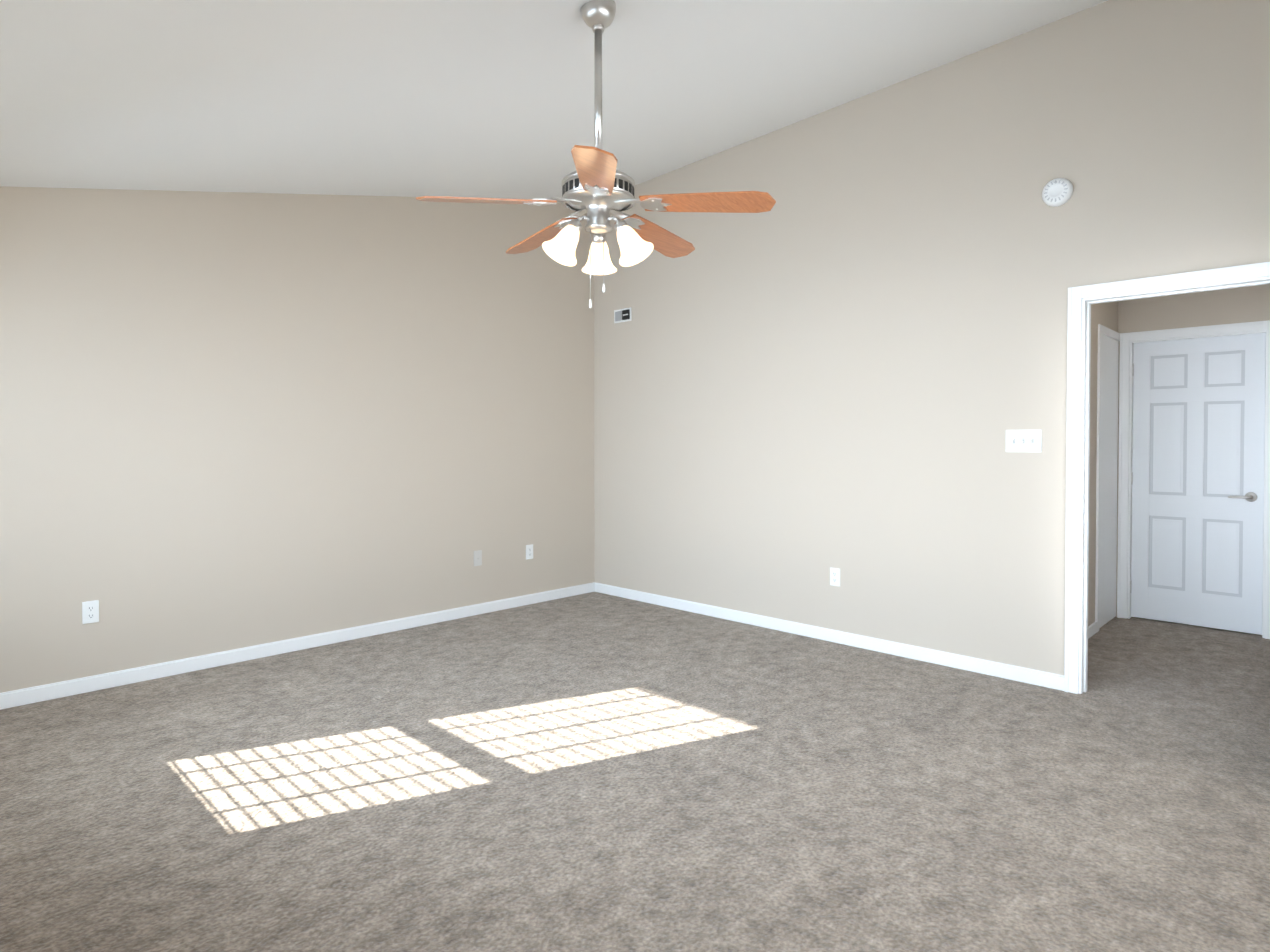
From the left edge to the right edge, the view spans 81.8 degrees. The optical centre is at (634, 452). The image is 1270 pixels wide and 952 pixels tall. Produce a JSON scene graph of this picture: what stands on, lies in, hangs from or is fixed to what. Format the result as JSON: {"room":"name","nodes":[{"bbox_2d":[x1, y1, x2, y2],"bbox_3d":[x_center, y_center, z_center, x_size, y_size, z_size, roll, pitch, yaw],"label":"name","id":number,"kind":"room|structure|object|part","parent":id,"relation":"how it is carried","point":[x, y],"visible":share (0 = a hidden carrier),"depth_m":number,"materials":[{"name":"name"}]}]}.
{"room":"empty bedroom","nodes":[
{"label":"empty bedroom","id":0,"kind":"room"},
{"bbox_2d":[0,186,594,692],"bbox_3d":[-2.037,-0.491,4.720,0.120,3.454,4.940,1,1,44],"label":"wall","id":1,"kind":"structure","parent":0,"point":[232,420],"depth_m":4.46,"materials":[{"name":"beige paint"}]},
{"bbox_2d":[82,600,98,623],"bbox_3d":[-2.841,0.835,3.825,0.009,0.115,0.070,1,1,44],"label":"electrical outlet","id":2,"kind":"object","parent":1,"relation":"attached to","point":[90,611],"visible":1,"depth_m":3.82,"materials":[{"name":"white plastic"}]},
{"bbox_2d":[0,582,595,709],"bbox_3d":[-1.978,1.196,4.709,0.017,0.080,4.670,1,1,44],"label":"baseboard","id":3,"kind":"structure","parent":1,"relation":"attached to","point":[29,695],"depth_m":4.40,"materials":[{"name":"white wood"}]},
{"bbox_2d":[474,550,481,565],"bbox_3d":[-1.181,0.799,5.519,0.016,0.115,0.070,1,1,44],"label":"electrical outlet","id":4,"kind":"object","parent":1,"relation":"attached to","point":[478,558],"visible":1,"depth_m":5.52,"materials":[{"name":"grey plastic"}]},
{"bbox_2d":[526,544,532,559],"bbox_3d":[-0.843,0.799,5.870,0.009,0.115,0.070,1,1,44],"label":"electrical outlet","id":5,"kind":"object","parent":1,"relation":"attached to","point":[529,551],"visible":1,"depth_m":5.87,"materials":[{"name":"white plastic"}]},
{"bbox_2d":[0,0,1107,198],"bbox_3d":[-0.134,-1.925,2.805,5.590,1.719,4.990,1,1,44],"label":"ceiling","id":6,"kind":"structure","parent":0,"point":[458,98],"depth_m":3.35,"materials":[{"name":"white paint"}]},
{"bbox_2d":[416,0,775,307],"bbox_3d":[-0.144,-1.141,2.845,1.262,1.183,1.266,1,1,44],"label":"ceiling fan","id":7,"kind":"object","parent":6,"relation":"hanging from","point":[597,187],"visible":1,"depth_m":2.75,"materials":[{"name":"silver metal"}]},
{"bbox_2d":[0,592,1269,951],"bbox_3d":[0.645,1.302,3.651,5.490,0.100,7.120,1,1,44],"label":"floor","id":8,"kind":"structure","parent":0,"point":[594,772],"depth_m":2.68,"materials":[{"name":"carpet"}]},
{"bbox_2d":[594,0,1269,674],"bbox_3d":[1.568,-0.583,4.567,5.250,3.643,0.120,1,1,44],"label":"wall","id":9,"kind":"structure","parent":0,"point":[848,354],"depth_m":4.37,"materials":[{"name":"beige paint"}]},
{"bbox_2d":[614,307,631,322],"bbox_3d":[-0.106,-1.138,6.097,0.200,0.110,0.018,1,1,44],"label":"thermostat","id":10,"kind":"object","parent":9,"relation":"attached to","point":[623,315],"visible":1,"depth_m":6.08,"materials":[{"name":"white plastic"}]},
{"bbox_2d":[596,583,1063,690],"bbox_3d":[0.957,1.190,5.096,3.614,0.080,0.014,1,1,44],"label":"baseboard","id":11,"kind":"structure","parent":9,"relation":"attached to","point":[1012,672],"depth_m":4.64,"materials":[{"name":"white wood"}]},
{"bbox_2d":[830,567,839,585],"bbox_3d":[1.299,0.810,4.761,0.070,0.115,0.009,1,1,44],"label":"electrical outlet","id":12,"kind":"object","parent":9,"relation":"attached to","point":[834,576],"visible":1,"depth_m":4.76,"materials":[{"name":"white plastic"}]},
{"bbox_2d":[1006,430,1041,451],"bbox_3d":[2.096,-0.061,3.960,0.178,0.122,0.022,1,1,44],"label":"light switch","id":13,"kind":"object","parent":9,"relation":"attached to","point":[1023,440],"visible":1,"depth_m":3.96,"materials":[{"name":"white plastic"}]},
{"bbox_2d":[1042,178,1072,206],"bbox_3d":[2.200,-1.359,3.825,0.144,0.144,0.040,1,1,44],"label":"smoke detector","id":14,"kind":"object","parent":9,"relation":"attached to","point":[1056,192],"visible":1,"depth_m":3.81,"materials":[{"name":"white plastic"}]},
{"bbox_2d":[1064,262,1269,693],"bbox_3d":[2.627,0.203,3.544,0.924,2.101,0.164,1,1,44],"label":"door frame","id":15,"kind":"structure","parent":9,"relation":"attached to","point":[1081,299],"depth_m":3.78,"materials":[{"name":"white wood"}]},
{"bbox_2d":[1088,301,1118,628],"bbox_3d":[2.898,-0.011,4.814,0.100,2.490,2.080,1,1,44],"label":"wall","id":16,"kind":"structure","parent":0,"point":[1105,314],"depth_m":4.95,"materials":[{"name":"beige paint"}]},
{"bbox_2d":[1088,622,1096,638],"bbox_3d":[2.687,1.203,4.535,0.014,0.072,1.328,1,1,44],"label":"baseboard","id":17,"kind":"structure","parent":16,"relation":"attached to","point":[1092,629],"depth_m":4.92,"materials":[{"name":"white wood"}]},
{"bbox_2d":[1115,284,1269,616],"bbox_3d":[4.026,-0.015,5.082,1.140,2.490,0.120,1,1,44],"label":"wall","id":18,"kind":"structure","parent":0,"point":[1229,306],"depth_m":5.12,"materials":[{"name":"beige paint"}]},
{"bbox_2d":[1095,320,1269,638],"bbox_3d":[3.727,0.182,4.946,0.906,2.101,0.736,1,1,44],"label":"door frame","id":19,"kind":"structure","parent":18,"relation":"attached to","point":[1128,340],"depth_m":5.22,"materials":[{"name":"white wood"}]},
{"bbox_3d":[3.360,0.178,5.207,0.016,2.101,0.596,1,1,44],"label":"hall door side trim","id":20,"kind":"part","parent":19,"relation":"part of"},
{"bbox_2d":[1130,333,1265,634],"bbox_3d":[3.935,0.210,5.157,0.748,2.015,0.148,1,1,44],"label":"hall door","id":21,"kind":"structure","parent":18,"relation":"in","point":[1197,472],"depth_m":5.12,"materials":[{"name":"painted wood"},{"name":"brushed nickel"}]}
]}

